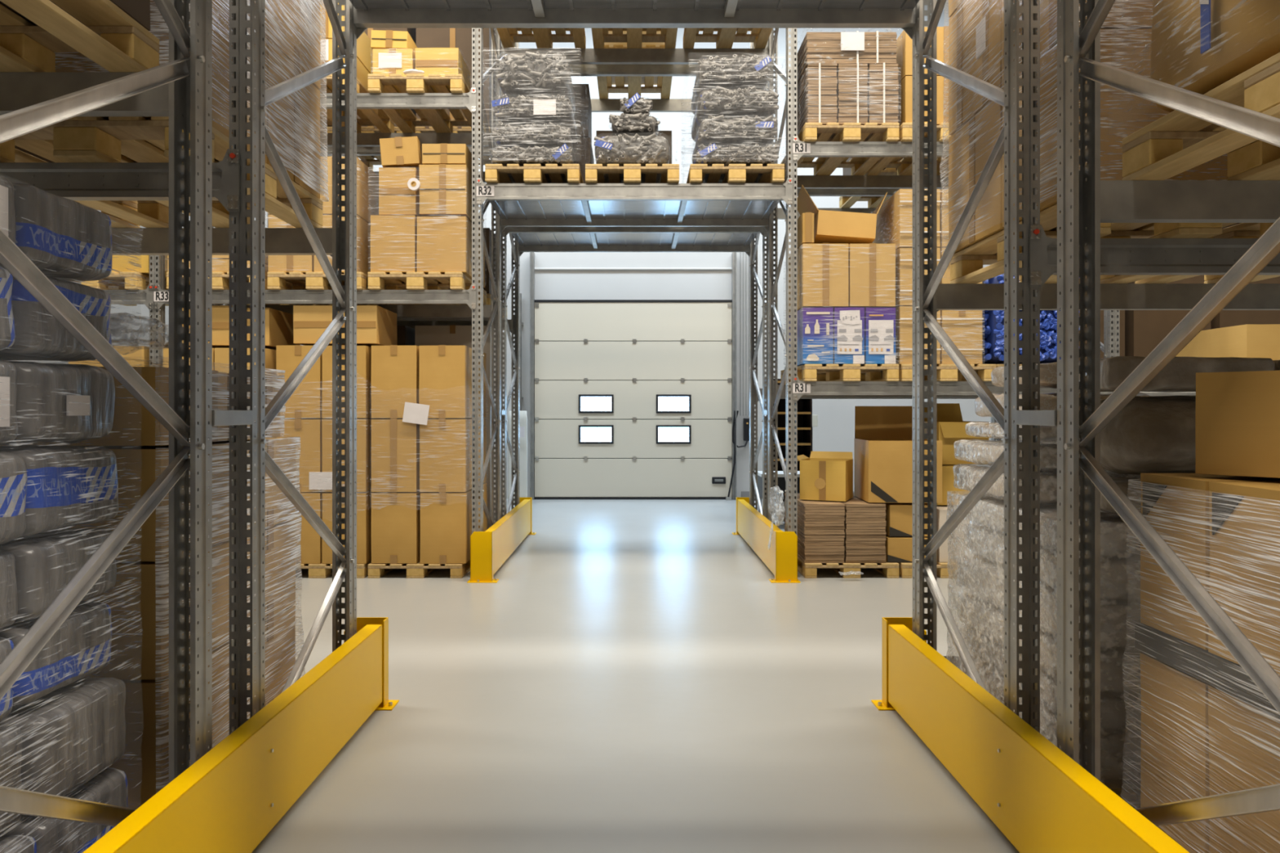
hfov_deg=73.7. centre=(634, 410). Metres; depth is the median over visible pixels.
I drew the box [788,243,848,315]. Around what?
cardboard box
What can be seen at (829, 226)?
open cardboard box
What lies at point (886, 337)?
picture
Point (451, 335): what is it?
cardboard box
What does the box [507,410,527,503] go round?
board
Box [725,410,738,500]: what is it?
cable
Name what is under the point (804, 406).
shelf unit
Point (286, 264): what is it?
cardboard box
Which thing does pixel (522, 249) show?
crossbeam
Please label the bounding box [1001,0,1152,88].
cardboard box
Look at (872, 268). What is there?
cardboard box
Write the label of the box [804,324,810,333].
picture
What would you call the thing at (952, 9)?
cardboard box
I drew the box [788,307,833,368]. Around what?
carton
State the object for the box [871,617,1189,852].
guard
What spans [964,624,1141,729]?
bundle
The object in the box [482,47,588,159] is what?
film
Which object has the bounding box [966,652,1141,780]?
bundle
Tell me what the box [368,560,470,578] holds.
wooden pallet
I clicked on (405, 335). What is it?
cardboard box
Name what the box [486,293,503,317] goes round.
wooden pallet
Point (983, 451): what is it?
bundle
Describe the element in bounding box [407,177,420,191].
tape roll
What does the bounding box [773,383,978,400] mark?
crossbeam
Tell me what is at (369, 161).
wooden pallet
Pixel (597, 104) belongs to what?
crossbeam
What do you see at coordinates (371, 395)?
film
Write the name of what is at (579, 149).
cardboard box
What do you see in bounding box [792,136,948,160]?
crossbeam
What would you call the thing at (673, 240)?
deck
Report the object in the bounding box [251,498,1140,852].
floor
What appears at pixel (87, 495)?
film
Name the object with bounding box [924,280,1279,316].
crossbeam
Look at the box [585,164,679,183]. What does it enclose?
wooden pallet
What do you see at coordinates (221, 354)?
cardboard box
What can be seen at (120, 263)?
cardboard box
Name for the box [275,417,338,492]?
cardboard box
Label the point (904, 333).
cardboard box
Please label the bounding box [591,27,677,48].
wooden pallet
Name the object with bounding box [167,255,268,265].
cardboard box
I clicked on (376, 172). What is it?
crossbeam
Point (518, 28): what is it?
cardboard box
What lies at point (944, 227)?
cardboard box
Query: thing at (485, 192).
crossbeam
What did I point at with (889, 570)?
wooden pallet
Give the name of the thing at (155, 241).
crossbeam
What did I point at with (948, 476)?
cardboard box
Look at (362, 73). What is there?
cardboard box
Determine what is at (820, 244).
film
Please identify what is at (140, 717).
cardboard box
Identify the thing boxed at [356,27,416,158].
cardboard box
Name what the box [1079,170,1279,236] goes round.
crossbeam
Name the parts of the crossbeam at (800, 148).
rivet plate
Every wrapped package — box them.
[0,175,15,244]
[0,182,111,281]
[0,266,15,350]
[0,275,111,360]
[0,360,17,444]
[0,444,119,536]
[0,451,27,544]
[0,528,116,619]
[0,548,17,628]
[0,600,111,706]
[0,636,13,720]
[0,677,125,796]
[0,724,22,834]
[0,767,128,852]
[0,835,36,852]
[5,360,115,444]
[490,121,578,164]
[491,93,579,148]
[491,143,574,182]
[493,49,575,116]
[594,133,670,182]
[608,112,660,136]
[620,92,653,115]
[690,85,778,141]
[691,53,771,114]
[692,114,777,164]
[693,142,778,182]
[982,273,1079,364]
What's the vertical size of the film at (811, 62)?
0.360 m
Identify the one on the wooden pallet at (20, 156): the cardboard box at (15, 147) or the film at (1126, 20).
the cardboard box at (15, 147)
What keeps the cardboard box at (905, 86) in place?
on the wooden pallet at (904, 166)
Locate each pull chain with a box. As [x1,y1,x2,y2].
[742,252,743,415]
[745,253,746,415]
[748,256,749,415]
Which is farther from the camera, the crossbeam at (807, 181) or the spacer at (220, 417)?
the crossbeam at (807, 181)
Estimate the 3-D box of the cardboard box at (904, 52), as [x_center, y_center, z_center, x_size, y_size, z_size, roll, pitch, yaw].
[2.672,-3.074,7.773,0.712,0.416,0.964,0,0,0]
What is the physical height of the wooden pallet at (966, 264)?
0.144 m
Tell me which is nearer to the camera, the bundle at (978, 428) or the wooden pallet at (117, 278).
the bundle at (978, 428)
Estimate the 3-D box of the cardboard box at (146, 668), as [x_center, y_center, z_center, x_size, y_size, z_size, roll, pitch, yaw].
[-1.895,0.680,3.002,0.763,0.376,0.536,0,0,0]
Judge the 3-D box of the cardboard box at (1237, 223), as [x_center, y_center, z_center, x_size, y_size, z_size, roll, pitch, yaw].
[2.780,-1.102,3.448,0.752,0.732,1.094,0,0,0]
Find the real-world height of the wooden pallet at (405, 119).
0.144 m
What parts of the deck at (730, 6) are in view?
deck panel, deck panel, deck panel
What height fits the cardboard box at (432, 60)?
0.270 m
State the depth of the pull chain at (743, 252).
13.69 m
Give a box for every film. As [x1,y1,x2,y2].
[0,204,142,852]
[8,358,285,444]
[54,0,328,201]
[109,312,190,355]
[155,436,305,789]
[266,167,378,270]
[284,395,371,509]
[368,168,484,270]
[369,386,487,506]
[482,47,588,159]
[680,55,786,178]
[768,486,785,548]
[784,244,897,364]
[797,27,902,63]
[797,68,901,134]
[871,189,984,355]
[939,0,1227,253]
[946,491,1141,789]
[1115,0,1245,120]
[1121,479,1279,852]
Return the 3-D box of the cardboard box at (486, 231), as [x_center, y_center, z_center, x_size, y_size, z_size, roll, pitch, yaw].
[-1.860,-1.523,9.208,0.754,0.690,0.974,0,0,0]
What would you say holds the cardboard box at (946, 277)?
on the cardboard box at (970, 345)
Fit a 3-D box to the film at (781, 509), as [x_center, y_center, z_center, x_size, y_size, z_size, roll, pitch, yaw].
[1.210,0.926,7.419,0.141,0.527,0.476,0,0,0]
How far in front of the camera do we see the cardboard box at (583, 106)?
8.81 m
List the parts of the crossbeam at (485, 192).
rivet plate, rivet plate, rivet plate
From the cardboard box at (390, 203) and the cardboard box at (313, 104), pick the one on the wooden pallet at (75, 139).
the cardboard box at (313, 104)
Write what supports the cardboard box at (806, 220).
on the cardboard box at (830, 289)
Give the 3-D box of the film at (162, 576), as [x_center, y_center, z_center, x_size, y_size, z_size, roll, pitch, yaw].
[-1.896,0.700,3.276,0.888,1.160,1.200,0,0,0]
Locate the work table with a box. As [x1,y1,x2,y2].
[755,471,799,515]
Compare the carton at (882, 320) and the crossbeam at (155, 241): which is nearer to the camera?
the crossbeam at (155, 241)
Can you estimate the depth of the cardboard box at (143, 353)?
7.32 m
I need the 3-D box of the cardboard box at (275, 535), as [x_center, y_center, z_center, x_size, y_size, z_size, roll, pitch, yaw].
[-1.895,0.680,3.552,0.763,0.376,0.536,0,0,0]
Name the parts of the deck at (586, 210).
deck panel, deck panel, deck panel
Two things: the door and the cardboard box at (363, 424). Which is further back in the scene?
the door
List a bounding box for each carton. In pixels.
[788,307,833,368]
[833,306,864,364]
[861,307,896,364]
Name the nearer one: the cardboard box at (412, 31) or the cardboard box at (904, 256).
the cardboard box at (904, 256)
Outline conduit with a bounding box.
[520,293,523,410]
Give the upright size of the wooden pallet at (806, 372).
0.144 m
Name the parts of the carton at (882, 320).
picture panel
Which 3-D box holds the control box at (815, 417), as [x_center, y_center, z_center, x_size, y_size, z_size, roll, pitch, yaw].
[2.640,0.750,13.000,0.360,1.360,0.300,0,0,0]
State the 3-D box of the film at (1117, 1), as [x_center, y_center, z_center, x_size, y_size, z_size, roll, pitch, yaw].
[1.922,-1.410,2.049,0.954,1.120,1.227,0,0,0]
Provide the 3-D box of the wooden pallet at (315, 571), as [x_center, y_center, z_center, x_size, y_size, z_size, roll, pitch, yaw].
[-2.700,1.371,7.850,0.800,0.118,1.200,0,0,0]
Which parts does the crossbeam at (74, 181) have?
rivet plate, rivet plate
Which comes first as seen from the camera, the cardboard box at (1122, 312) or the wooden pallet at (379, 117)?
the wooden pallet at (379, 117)
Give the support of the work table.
on the floor
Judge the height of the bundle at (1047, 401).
0.117 m
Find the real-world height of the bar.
0.070 m
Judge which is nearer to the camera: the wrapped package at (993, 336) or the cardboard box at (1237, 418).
the cardboard box at (1237, 418)
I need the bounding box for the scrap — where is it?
[839,571,862,575]
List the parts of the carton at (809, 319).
printed panel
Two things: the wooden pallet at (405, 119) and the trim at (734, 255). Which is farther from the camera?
the trim at (734, 255)
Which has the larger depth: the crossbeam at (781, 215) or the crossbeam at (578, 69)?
the crossbeam at (781, 215)
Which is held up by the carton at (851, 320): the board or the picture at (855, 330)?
the picture at (855, 330)
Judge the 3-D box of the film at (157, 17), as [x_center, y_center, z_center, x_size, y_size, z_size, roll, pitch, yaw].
[-1.880,-1.775,3.465,0.893,1.550,1.274,0,0,0]
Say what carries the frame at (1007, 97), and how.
on the floor
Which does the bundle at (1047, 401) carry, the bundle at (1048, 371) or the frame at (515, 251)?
the bundle at (1048, 371)
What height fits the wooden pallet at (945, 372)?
0.144 m
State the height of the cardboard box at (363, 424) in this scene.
0.628 m
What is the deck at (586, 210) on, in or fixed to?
attached to the crossbeam at (485, 192)
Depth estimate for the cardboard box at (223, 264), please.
7.30 m
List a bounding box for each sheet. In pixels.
[403,68,424,74]
[1134,623,1279,718]
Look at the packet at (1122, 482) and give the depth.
2.92 m
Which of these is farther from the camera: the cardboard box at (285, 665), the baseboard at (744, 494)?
the baseboard at (744, 494)
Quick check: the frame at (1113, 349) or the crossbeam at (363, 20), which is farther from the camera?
the frame at (1113, 349)
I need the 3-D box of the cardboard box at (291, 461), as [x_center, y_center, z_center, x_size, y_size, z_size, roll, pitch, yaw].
[-1.895,0.305,3.553,0.763,0.366,0.537,0,0,0]
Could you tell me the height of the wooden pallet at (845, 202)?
0.144 m
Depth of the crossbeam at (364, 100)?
7.31 m
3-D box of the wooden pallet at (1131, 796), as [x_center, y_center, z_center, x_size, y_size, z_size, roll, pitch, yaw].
[1.940,1.358,3.460,0.800,0.144,1.200,0,0,0]
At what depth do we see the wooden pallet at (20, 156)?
3.91 m
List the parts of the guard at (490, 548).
post, foot plate, guard rail, post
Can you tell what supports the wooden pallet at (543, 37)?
on the crossbeam at (584, 55)
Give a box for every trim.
[529,252,534,499]
[534,267,732,270]
[731,252,737,500]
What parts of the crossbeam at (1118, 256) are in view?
rivet plate, rivet plate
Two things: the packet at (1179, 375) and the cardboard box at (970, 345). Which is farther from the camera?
the cardboard box at (970, 345)
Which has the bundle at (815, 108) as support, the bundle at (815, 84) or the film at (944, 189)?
the bundle at (815, 84)
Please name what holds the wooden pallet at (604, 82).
on the crossbeam at (597, 104)
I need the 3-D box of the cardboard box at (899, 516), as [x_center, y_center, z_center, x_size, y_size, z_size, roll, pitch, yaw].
[2.387,0.950,7.608,0.401,0.270,0.594,0,0,0]
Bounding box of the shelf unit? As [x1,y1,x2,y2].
[764,378,812,512]
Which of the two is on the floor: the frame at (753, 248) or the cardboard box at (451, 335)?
the frame at (753, 248)
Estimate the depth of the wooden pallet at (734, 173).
7.25 m
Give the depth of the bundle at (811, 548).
7.28 m
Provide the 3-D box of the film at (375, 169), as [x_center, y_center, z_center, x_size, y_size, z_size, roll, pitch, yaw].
[-1.850,-1.627,7.748,0.856,0.885,0.971,0,0,0]
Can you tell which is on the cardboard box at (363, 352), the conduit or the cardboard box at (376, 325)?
the cardboard box at (376, 325)
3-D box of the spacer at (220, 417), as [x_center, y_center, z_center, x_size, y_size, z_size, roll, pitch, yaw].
[-1.352,0.025,2.790,0.090,0.050,0.270,0,0,0]
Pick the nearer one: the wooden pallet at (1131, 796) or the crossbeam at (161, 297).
the wooden pallet at (1131, 796)
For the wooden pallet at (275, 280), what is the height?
0.144 m
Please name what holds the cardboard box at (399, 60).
on the wooden pallet at (405, 119)
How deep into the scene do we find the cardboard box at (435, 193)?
7.30 m
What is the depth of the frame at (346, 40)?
3.01 m
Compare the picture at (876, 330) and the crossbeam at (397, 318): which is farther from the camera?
the crossbeam at (397, 318)
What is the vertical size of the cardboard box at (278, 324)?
0.328 m
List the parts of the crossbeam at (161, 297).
rivet plate, rivet plate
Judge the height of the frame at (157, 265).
6.206 m
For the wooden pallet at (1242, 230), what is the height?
0.144 m
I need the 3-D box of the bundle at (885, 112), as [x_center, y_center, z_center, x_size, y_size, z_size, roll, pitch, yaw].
[2.128,-2.568,7.770,0.252,0.251,0.992,0,0,0]
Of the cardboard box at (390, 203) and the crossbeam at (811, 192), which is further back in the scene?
the crossbeam at (811, 192)
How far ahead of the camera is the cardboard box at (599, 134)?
8.80 m
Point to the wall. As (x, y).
(835, 430)
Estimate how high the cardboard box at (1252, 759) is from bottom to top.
0.571 m
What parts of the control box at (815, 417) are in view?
post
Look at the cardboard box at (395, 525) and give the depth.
7.26 m
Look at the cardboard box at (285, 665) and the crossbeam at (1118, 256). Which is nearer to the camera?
the crossbeam at (1118, 256)
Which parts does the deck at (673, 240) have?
deck panel, deck panel, deck panel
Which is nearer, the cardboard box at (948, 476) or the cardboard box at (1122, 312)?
the cardboard box at (948, 476)
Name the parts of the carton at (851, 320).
picture panel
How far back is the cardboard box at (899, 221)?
7.30 m
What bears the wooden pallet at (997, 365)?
on the crossbeam at (800, 388)
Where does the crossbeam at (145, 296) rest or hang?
attached to the frame at (157, 265)
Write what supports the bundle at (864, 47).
on the bundle at (846, 86)
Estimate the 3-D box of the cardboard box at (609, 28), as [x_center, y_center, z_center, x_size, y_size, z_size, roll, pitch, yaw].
[0.000,-3.978,7.809,0.752,0.580,0.995,0,0,0]
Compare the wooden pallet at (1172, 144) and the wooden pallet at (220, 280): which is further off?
the wooden pallet at (220, 280)
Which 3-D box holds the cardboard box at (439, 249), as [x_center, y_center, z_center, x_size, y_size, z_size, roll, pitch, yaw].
[-1.649,-1.416,7.745,0.423,0.478,0.923,0,0,0]
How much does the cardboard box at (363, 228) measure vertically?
0.496 m
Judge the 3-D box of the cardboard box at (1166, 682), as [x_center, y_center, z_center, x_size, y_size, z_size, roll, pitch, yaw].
[1.882,0.998,2.371,0.787,0.570,0.291,0,0,0]
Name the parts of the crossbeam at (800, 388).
rivet plate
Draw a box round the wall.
[13,0,1004,498]
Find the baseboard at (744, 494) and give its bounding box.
[741,491,985,498]
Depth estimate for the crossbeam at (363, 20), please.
3.98 m
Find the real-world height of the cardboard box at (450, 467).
0.628 m
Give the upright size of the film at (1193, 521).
1.075 m
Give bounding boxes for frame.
[0,0,212,826]
[149,226,218,367]
[229,0,356,734]
[469,27,501,577]
[501,31,519,518]
[749,31,768,519]
[767,27,799,577]
[912,0,1039,733]
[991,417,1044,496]
[1048,310,1119,443]
[1057,0,1279,826]
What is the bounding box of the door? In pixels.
[534,299,732,499]
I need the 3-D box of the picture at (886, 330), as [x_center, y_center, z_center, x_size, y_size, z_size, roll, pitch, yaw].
[2.171,-0.677,7.269,0.060,0.030,0.002,0,0,0]
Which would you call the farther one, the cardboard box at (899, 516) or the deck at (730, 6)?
the cardboard box at (899, 516)
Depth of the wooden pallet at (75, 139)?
3.10 m
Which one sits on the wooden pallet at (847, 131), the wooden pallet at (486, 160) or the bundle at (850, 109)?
the bundle at (850, 109)
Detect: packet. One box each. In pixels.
[1079,355,1273,392]
[1079,476,1141,514]
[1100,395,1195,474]
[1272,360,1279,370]
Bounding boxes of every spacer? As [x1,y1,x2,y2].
[189,409,253,426]
[501,409,505,415]
[763,409,768,415]
[1016,409,1079,426]
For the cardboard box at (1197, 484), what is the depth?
2.35 m
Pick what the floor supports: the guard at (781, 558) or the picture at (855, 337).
the guard at (781, 558)
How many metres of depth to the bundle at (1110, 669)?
3.09 m
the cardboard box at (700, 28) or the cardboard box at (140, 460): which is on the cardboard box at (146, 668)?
the cardboard box at (140, 460)
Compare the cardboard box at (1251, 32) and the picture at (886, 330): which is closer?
the cardboard box at (1251, 32)
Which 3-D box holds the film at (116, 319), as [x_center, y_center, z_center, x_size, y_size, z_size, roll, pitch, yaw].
[-1.896,-0.277,3.100,0.482,0.120,0.584,0,0,0]
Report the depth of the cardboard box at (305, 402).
7.26 m
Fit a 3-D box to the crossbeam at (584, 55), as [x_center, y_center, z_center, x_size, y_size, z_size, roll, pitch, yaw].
[0.000,-3.470,8.383,2.697,0.230,0.066,0,0,0]
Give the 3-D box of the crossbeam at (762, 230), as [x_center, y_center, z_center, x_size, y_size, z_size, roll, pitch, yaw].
[0.000,-1.870,8.668,2.697,0.230,0.063,0,0,0]
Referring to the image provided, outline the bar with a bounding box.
[943,656,964,668]
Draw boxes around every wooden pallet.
[0,0,159,71]
[0,116,323,227]
[14,148,140,227]
[75,271,168,306]
[166,271,293,289]
[266,271,386,289]
[295,560,371,577]
[318,73,394,133]
[327,126,402,170]
[368,73,485,133]
[368,271,486,304]
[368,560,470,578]
[415,126,491,164]
[484,164,583,183]
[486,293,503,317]
[496,27,586,48]
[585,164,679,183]
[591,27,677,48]
[596,44,671,98]
[683,27,772,48]
[686,164,784,183]
[780,122,899,175]
[780,364,898,385]
[797,557,899,578]
[839,168,931,208]
[864,122,951,175]
[865,364,995,381]
[897,554,980,578]
[950,203,1273,283]
[974,364,1022,374]
[1102,774,1141,806]
[1122,52,1279,180]
[1135,222,1279,283]
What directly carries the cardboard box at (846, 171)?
on the wooden pallet at (845, 202)
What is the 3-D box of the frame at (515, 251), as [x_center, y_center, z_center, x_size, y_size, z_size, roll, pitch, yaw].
[-1.352,-1.673,9.200,0.120,6.206,1.120,0,0,0]
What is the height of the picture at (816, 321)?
0.120 m
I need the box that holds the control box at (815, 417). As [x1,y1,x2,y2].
[812,414,817,451]
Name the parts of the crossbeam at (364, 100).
rivet plate, rivet plate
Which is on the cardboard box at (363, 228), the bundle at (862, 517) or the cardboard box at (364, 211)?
the cardboard box at (364, 211)
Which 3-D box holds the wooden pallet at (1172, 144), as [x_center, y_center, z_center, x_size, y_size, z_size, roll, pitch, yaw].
[1.920,-0.773,2.060,0.800,0.144,1.200,0,0,0]
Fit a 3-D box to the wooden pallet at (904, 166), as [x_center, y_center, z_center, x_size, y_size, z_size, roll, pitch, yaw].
[2.675,-2.371,7.850,0.800,0.144,1.200,0,0,0]
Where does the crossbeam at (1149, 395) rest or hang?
attached to the frame at (1113, 349)
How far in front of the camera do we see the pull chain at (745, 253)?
13.70 m
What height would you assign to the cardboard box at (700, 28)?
0.580 m
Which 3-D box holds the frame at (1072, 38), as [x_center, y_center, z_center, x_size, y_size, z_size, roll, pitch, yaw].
[1.352,-1.073,2.100,0.120,5.006,1.120,0,0,0]
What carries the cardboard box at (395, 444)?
on the cardboard box at (395, 525)
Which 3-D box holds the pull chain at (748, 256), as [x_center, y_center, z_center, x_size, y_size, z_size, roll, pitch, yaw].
[1.835,-1.520,13.717,0.024,3.220,0.046,0,0,0]
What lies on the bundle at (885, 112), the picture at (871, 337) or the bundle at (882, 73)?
the bundle at (882, 73)
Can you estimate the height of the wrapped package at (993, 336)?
0.792 m
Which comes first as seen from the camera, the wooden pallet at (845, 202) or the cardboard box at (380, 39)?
the cardboard box at (380, 39)
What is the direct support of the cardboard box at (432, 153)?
on the cardboard box at (435, 193)
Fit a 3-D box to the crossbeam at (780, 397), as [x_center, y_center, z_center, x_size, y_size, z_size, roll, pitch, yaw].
[2.731,-0.184,8.668,2.751,0.213,0.063,0,0,0]
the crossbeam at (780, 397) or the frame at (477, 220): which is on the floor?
the frame at (477, 220)
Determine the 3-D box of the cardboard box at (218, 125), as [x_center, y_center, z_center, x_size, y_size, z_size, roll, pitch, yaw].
[-1.874,-1.255,3.170,0.784,0.518,0.571,0,0,0]
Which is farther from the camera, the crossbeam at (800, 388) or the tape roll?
the crossbeam at (800, 388)
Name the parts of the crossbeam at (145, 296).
rivet plate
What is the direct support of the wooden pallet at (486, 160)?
on the crossbeam at (376, 172)
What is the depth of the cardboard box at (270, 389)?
3.55 m
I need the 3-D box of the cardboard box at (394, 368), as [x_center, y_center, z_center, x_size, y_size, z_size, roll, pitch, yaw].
[-2.050,-0.240,7.783,0.387,0.625,1.044,0,0,0]
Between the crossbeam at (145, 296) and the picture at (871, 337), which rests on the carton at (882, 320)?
the picture at (871, 337)
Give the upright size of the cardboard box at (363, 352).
0.625 m
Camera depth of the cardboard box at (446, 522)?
7.27 m
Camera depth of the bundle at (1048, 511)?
3.14 m
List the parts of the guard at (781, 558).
post, guard rail, foot plate, post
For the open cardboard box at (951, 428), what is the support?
on the cardboard box at (948, 476)
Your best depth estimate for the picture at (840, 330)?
7.27 m
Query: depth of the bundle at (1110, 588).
3.06 m
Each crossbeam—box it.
[0,67,190,133]
[0,148,239,211]
[103,284,153,309]
[111,220,344,264]
[153,284,475,309]
[218,302,495,319]
[320,87,475,112]
[320,133,495,151]
[320,146,490,155]
[353,6,915,39]
[373,171,486,182]
[396,316,515,333]
[396,317,488,320]
[476,177,792,204]
[500,45,768,64]
[500,217,768,231]
[501,226,767,236]
[519,244,749,256]
[568,64,698,75]
[591,98,692,111]
[754,386,977,402]
[773,208,875,219]
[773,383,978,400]
[780,396,978,397]
[782,175,948,188]
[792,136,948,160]
[792,376,1112,400]
[797,188,948,195]
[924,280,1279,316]
[1029,224,1279,287]
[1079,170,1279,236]
[1139,391,1195,395]
[1149,395,1195,396]
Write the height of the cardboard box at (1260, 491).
0.442 m
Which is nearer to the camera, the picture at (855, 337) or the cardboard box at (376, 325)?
the picture at (855, 337)
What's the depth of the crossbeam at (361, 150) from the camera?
8.66 m
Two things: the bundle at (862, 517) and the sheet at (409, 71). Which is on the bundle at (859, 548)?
the bundle at (862, 517)
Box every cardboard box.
[0,0,150,31]
[0,366,227,445]
[14,145,53,162]
[55,0,266,163]
[59,443,232,561]
[68,346,151,366]
[80,539,232,679]
[108,641,229,808]
[111,255,190,284]
[163,347,214,370]
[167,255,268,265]
[167,258,293,284]
[182,305,232,347]
[212,438,295,529]
[214,347,275,376]
[226,373,279,439]
[228,520,295,627]
[247,0,266,34]
[247,307,300,350]
[247,605,295,719]
[265,0,320,88]
[266,38,319,199]
[268,214,314,273]
[275,345,322,418]
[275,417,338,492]
[289,491,324,564]
[293,305,397,346]
[313,213,386,284]
[320,0,332,130]
[320,2,373,73]
[320,38,369,91]
[320,155,379,223]
[321,345,371,418]
[321,417,399,492]
[321,490,373,564]
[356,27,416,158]
[370,30,417,53]
[370,215,417,283]
[371,345,418,418]
[371,417,438,492]
[371,490,422,564]
[373,48,415,93]
[378,167,422,217]
[379,136,423,170]
[396,325,415,345]
[414,324,504,528]
[415,47,470,93]
[416,27,495,158]
[417,216,484,287]
[418,164,471,222]
[418,345,486,418]
[419,417,486,492]
[420,482,487,564]
[422,143,471,172]
[448,227,503,297]
[516,27,569,31]
[572,84,591,144]
[573,137,594,183]
[595,130,612,137]
[604,31,664,84]
[608,27,661,31]
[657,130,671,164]
[698,27,751,31]
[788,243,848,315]
[797,184,887,244]
[797,212,813,248]
[797,451,853,501]
[842,156,937,175]
[846,243,895,307]
[853,405,942,502]
[871,188,941,250]
[882,502,931,536]
[884,534,931,562]
[892,247,940,307]
[895,306,941,364]
[896,26,948,83]
[897,75,948,137]
[924,403,991,464]
[930,502,969,562]
[937,310,983,364]
[937,464,973,505]
[939,189,948,248]
[940,247,982,283]
[948,0,964,17]
[948,0,1001,135]
[948,101,1004,253]
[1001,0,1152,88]
[1002,28,1228,226]
[1013,275,1124,467]
[1124,275,1210,356]
[1140,473,1279,649]
[1140,653,1208,852]
[1150,0,1279,111]
[1175,324,1279,359]
[1195,370,1279,478]
[1208,481,1279,676]
[1208,684,1279,852]
[1210,276,1279,328]
[1222,222,1239,228]
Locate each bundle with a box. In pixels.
[784,493,844,534]
[784,520,844,563]
[788,31,897,102]
[788,62,837,129]
[788,93,837,148]
[815,93,867,157]
[835,62,867,95]
[838,493,886,534]
[844,533,885,563]
[849,93,898,157]
[866,62,898,98]
[952,463,1140,504]
[954,439,1079,470]
[955,555,1142,648]
[957,592,1142,693]
[960,493,1140,555]
[964,422,1079,441]
[964,522,1140,599]
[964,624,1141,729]
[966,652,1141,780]
[974,392,1151,417]
[991,362,1061,388]
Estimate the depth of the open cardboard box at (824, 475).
7.51 m
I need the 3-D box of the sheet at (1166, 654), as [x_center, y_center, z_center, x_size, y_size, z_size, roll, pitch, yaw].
[1.881,0.670,2.070,0.807,0.076,0.910,0,0,0]
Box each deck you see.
[349,0,919,17]
[488,200,779,222]
[511,233,756,248]
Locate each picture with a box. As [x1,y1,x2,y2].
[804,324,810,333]
[806,353,818,360]
[814,319,819,333]
[837,334,848,341]
[839,328,846,332]
[852,334,862,341]
[854,328,861,332]
[868,334,879,341]
[870,328,877,332]
[884,334,894,341]
[885,328,893,332]
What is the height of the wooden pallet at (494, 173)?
0.144 m
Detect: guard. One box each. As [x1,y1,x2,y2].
[82,617,399,852]
[466,497,536,582]
[732,497,800,582]
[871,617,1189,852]
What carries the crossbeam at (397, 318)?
attached to the frame

